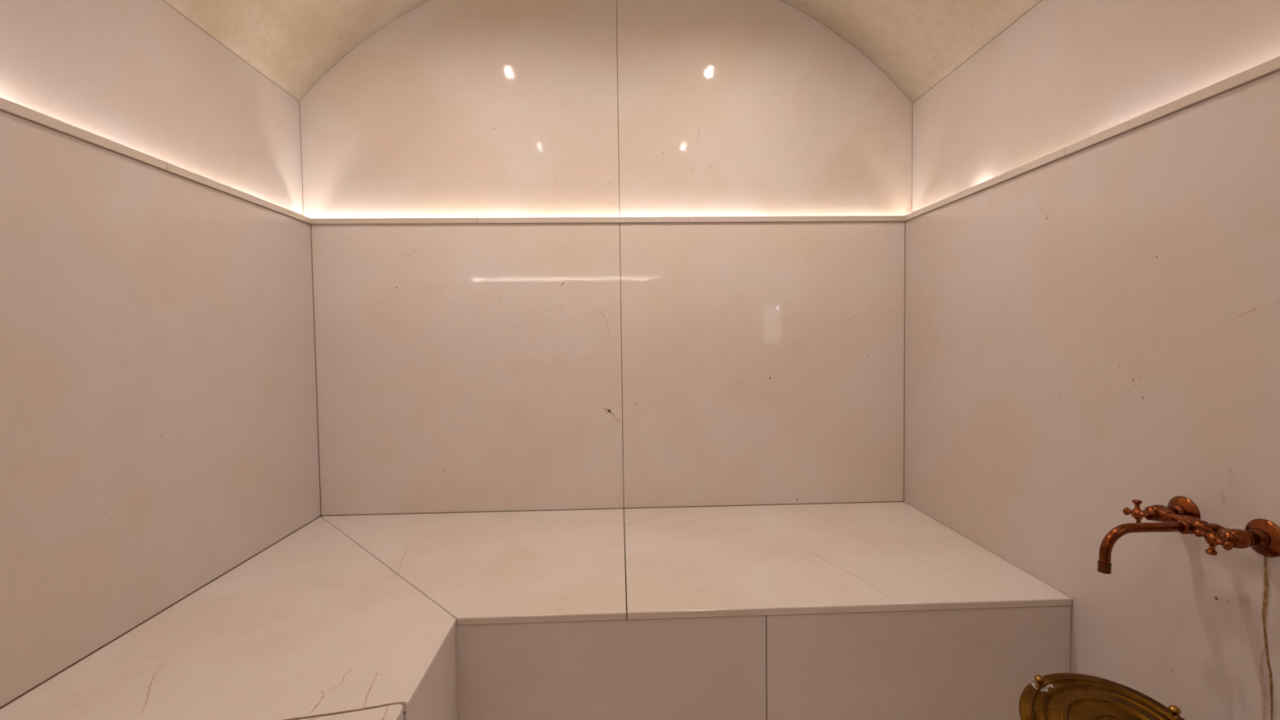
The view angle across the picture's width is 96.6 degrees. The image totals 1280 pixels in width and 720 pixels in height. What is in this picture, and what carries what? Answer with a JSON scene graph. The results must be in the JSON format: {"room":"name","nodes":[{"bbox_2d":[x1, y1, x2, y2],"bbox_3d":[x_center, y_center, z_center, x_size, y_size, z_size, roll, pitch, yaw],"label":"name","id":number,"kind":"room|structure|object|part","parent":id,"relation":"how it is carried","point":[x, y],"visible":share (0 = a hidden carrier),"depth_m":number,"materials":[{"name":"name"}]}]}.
{"room":"spa","nodes":[
{"label":"spa","id":0,"kind":"room"},
{"bbox_2d":[0,0,302,214],"bbox_3d":[-1.319,-0.708,1.016,0.050,0.530,2.598,-1,2,-2],"label":"wall","id":1,"kind":"structure","parent":0,"point":[139,75],"depth_m":1.54,"materials":[{"name":"stone"}]},
{"bbox_2d":[0,110,320,709],"bbox_3d":[-1.235,0.317,1.058,0.022,1.596,2.430,-1,2,-2],"label":"wall","id":2,"kind":"structure","parent":0,"point":[158,415],"depth_m":1.39,"materials":[{"name":"stone"}]},
{"bbox_2d":[0,97,166,169],"bbox_3d":[-1.227,-0.477,0.657,0.030,0.022,1.689,-1,2,-2],"label":"trim","id":3,"kind":"structure","parent":2,"relation":"on","point":[7,106],"depth_m":1.25,"materials":[{"name":"stone"}]},
{"bbox_2d":[163,162,311,224],"bbox_3d":[-1.275,-0.525,1.871,0.030,0.022,0.739,-1,2,-2],"label":"trim","id":4,"kind":"structure","parent":2,"relation":"on","point":[171,168],"depth_m":1.76,"materials":[{"name":"stone"}]},
{"bbox_2d":[163,0,1041,102],"bbox_3d":[-0.067,-1.291,1.042,2.530,0.600,2.498,-1,2,-2],"label":"ceiling","id":5,"kind":"structure","parent":0,"point":[917,44],"depth_m":2.05,"materials":[{"name":"paint"}]},
{"bbox_2d":[291,0,919,218],"bbox_3d":[-0.114,-1.106,2.323,2.550,1.190,0.050,-1,2,-2],"label":"wall","id":6,"kind":"structure","parent":0,"point":[450,108],"depth_m":2.30,"materials":[{"name":"stone"}]},
{"bbox_3d":[-0.718,-1.046,2.288,1.255,1.089,0.022,-1,2,-2],"label":"stone panel","id":7,"kind":"part","parent":6,"relation":"part of","materials":[{"name":"stone"}]},
{"bbox_3d":[0.516,-1.064,2.336,1.210,1.089,0.022,-1,2,-2],"label":"stone panel","id":8,"kind":"part","parent":6,"relation":"part of","materials":[{"name":"stone"}]},
{"bbox_2d":[310,221,905,516],"bbox_3d":[-0.093,0.253,2.306,2.400,1.596,0.022,-1,2,-2],"label":"wall","id":9,"kind":"structure","parent":0,"point":[460,367],"depth_m":2.29,"materials":[{"name":"stone"}]},
{"bbox_2d":[311,217,477,224],"bbox_3d":[-0.971,-0.543,2.237,0.664,0.022,0.030,-1,2,-2],"label":"trim","id":10,"kind":"structure","parent":9,"relation":"on","point":[338,220],"depth_m":2.22,"materials":[{"name":"stone"}]},
{"bbox_3d":[-0.674,0.036,2.276,1.199,1.144,0.022,-1,2,-2],"label":"stone panel","id":11,"kind":"part","parent":9,"relation":"part of","materials":[{"name":"stone"}]},
{"bbox_2d":[477,216,688,223],"bbox_3d":[-0.223,-0.554,2.266,0.831,0.022,0.030,-1,2,-2],"label":"trim","id":12,"kind":"structure","parent":9,"relation":"on","point":[681,219],"depth_m":2.25,"materials":[{"name":"stone"}]},
{"bbox_3d":[0.504,0.019,2.321,1.153,1.144,0.022,-1,2,-2],"label":"stone panel","id":13,"kind":"part","parent":9,"relation":"part of","materials":[{"name":"stone"}]},
{"bbox_2d":[688,215,893,222],"bbox_3d":[0.609,-0.566,2.298,0.830,0.022,0.030,-1,2,-2],"label":"trim","id":14,"kind":"structure","parent":9,"relation":"on","point":[852,218],"depth_m":2.28,"materials":[{"name":"stone"}]},
{"bbox_2d":[893,215,904,221],"bbox_3d":[1.060,-0.572,2.316,0.071,0.022,0.030,-1,2,-2],"label":"trim","id":15,"kind":"structure","parent":9,"relation":"on","point":[896,218],"depth_m":2.30,"materials":[{"name":"stone"}]},
{"bbox_2d":[903,70,1279,719],"bbox_3d":[1.142,0.282,1.150,0.023,1.596,2.430,-1,2,-2],"label":"wall","id":16,"kind":"structure","parent":0,"point":[1091,331],"depth_m":1.31,"materials":[{"name":"stone"}]},
{"bbox_2d":[904,147,1066,221],"bbox_3d":[1.097,-0.557,1.905,0.030,0.022,0.854,-1,2,-2],"label":"trim","id":17,"kind":"structure","parent":16,"relation":"on","point":[1060,153],"depth_m":1.76,"materials":[{"name":"stone"}]},
{"bbox_2d":[1064,55,1279,155],"bbox_3d":[1.145,-0.509,0.691,0.030,0.022,1.573,-1,2,-2],"label":"trim","id":18,"kind":"structure","parent":16,"relation":"on","point":[1271,66],"depth_m":1.17,"materials":[{"name":"stone"}]},
{"bbox_2d":[1097,496,1279,573],"bbox_3d":[1.011,0.348,1.107,0.246,0.121,0.218,-1,2,-2],"label":"faucet","id":19,"kind":"object","parent":16,"relation":"attached to","point":[1181,515],"visible":1,"depth_m":1.09,"materials":[{"name":"orange metal"}]},
{"bbox_3d":[1.031,0.320,1.199,0.016,0.017,0.022,-1,2,-2],"label":"handle arm","id":20,"kind":"part","parent":19,"relation":"part of","materials":[{"name":"orange metal"}]},
{"bbox_3d":[1.031,0.301,1.183,0.016,0.022,0.017,-1,2,-2],"label":"handle arm","id":21,"kind":"part","parent":19,"relation":"part of","materials":[{"name":"orange metal"}]},
{"bbox_3d":[1.030,0.319,1.181,0.018,0.022,0.022,-1,2,-2],"label":"handle","id":22,"kind":"part","parent":19,"relation":"part of","materials":[{"name":"orange metal"}]},
{"bbox_3d":[0.973,0.354,1.105,0.167,0.078,0.018,-1,2,-2],"label":"spout","id":23,"kind":"part","parent":19,"relation":"part of","materials":[{"name":"orange metal"}]},
{"bbox_3d":[1.032,0.317,1.164,0.016,0.017,0.022,-1,2,-2],"label":"handle arm","id":24,"kind":"part","parent":19,"relation":"part of","materials":[{"name":"orange metal"}]},
{"bbox_3d":[1.036,0.321,1.049,0.016,0.018,0.022,-1,2,-2],"label":"handle arm","id":25,"kind":"part","parent":19,"relation":"part of","materials":[{"name":"orange metal"}]},
{"bbox_3d":[1.037,0.342,1.035,0.016,0.022,0.018,-1,2,-2],"label":"handle arm","id":26,"kind":"part","parent":19,"relation":"part of","materials":[{"name":"orange metal"}]},
{"bbox_3d":[1.036,0.324,1.032,0.018,0.022,0.022,-1,2,-2],"label":"handle","id":27,"kind":"part","parent":19,"relation":"part of","materials":[{"name":"orange metal"}]},
{"bbox_3d":[1.037,0.307,1.028,0.016,0.022,0.018,-1,2,-2],"label":"handle arm","id":28,"kind":"part","parent":19,"relation":"part of","materials":[{"name":"orange metal"}]},
{"bbox_3d":[1.038,0.328,1.014,0.016,0.018,0.022,-1,2,-2],"label":"handle arm","id":29,"kind":"part","parent":19,"relation":"part of","materials":[{"name":"orange metal"}]},
{"bbox_2d":[911,0,1279,212],"bbox_3d":[1.199,-0.745,1.113,0.050,0.530,2.598,-1,2,-2],"label":"wall","id":30,"kind":"structure","parent":0,"point":[1066,73],"depth_m":1.54,"materials":[{"name":"stone"}]},
{"bbox_3d":[-0.035,1.123,1.109,2.458,0.050,2.542,-1,2,-2],"label":"floor","id":31,"kind":"structure","parent":0,"visible":0},
{"bbox_2d":[0,502,1071,719],"bbox_3d":[-0.039,0.872,1.127,2.356,0.449,2.383,-1,2,-2],"label":"bench","id":32,"kind":"object","parent":31,"relation":"on","point":[884,611],"visible":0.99,"depth_m":1.47,"materials":[{"name":"stone"}]},
{"bbox_3d":[-0.851,0.649,1.603,0.775,0.020,1.346,-1,2,-2],"label":"seat","id":33,"kind":"part","parent":32,"relation":"part of","materials":[{"name":"stone"}]},
{"bbox_3d":[-0.810,0.693,0.486,0.771,0.020,1.176,-1,2,-2],"label":"seat","id":34,"kind":"part","parent":32,"relation":"part of","materials":[{"name":"stone"}]},
{"bbox_3d":[-0.461,0.882,1.264,0.020,0.425,0.333,-1,2,-2],"label":"panel","id":35,"kind":"part","parent":32,"relation":"part of","materials":[{"name":"stone"}]},
{"bbox_3d":[-0.648,0.637,1.849,1.198,0.020,0.875,-1,2,-2],"label":"seat","id":36,"kind":"part","parent":32,"relation":"part of","materials":[{"name":"stone"}]},
{"bbox_3d":[-0.071,0.869,1.457,0.790,0.425,0.020,-1,2,-2],"label":"panel","id":37,"kind":"part","parent":32,"relation":"part of","materials":[{"name":"stone"}]},
{"bbox_3d":[0.528,0.620,1.895,1.156,0.020,0.875,-1,2,-2],"label":"seat","id":38,"kind":"part","parent":32,"relation":"part of","materials":[{"name":"stone"}]},
{"bbox_3d":[0.725,0.858,1.487,0.800,0.425,0.020,-1,2,-2],"label":"panel","id":39,"kind":"part","parent":32,"relation":"part of","materials":[{"name":"stone"}]},
{"bbox_3d":[0.898,0.913,1.052,0.224,0.350,0.224,-1,2,-2],"label":"basin","id":40,"kind":"object","parent":31,"relation":"on","visible":0},
{"bbox_2d":[1018,672,1185,719],"bbox_3d":[0.882,0.697,1.056,0.302,0.088,0.294,0,2,18],"label":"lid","id":41,"kind":"object","parent":40,"relation":"on","point":[1062,695],"visible":1,"depth_m":1.12,"materials":[{"name":"gold metal"}]},
{"bbox_3d":[0.821,0.661,1.173,0.018,0.024,0.019,-1,2,-2],"label":"knob","id":42,"kind":"part","parent":41,"relation":"part of","materials":[{"name":"gold metal"}]},
{"bbox_3d":[1.014,0.668,1.082,0.018,0.024,0.019,-1,2,-2],"label":"knob","id":43,"kind":"part","parent":41,"relation":"part of","materials":[{"name":"gold metal"}]}
]}

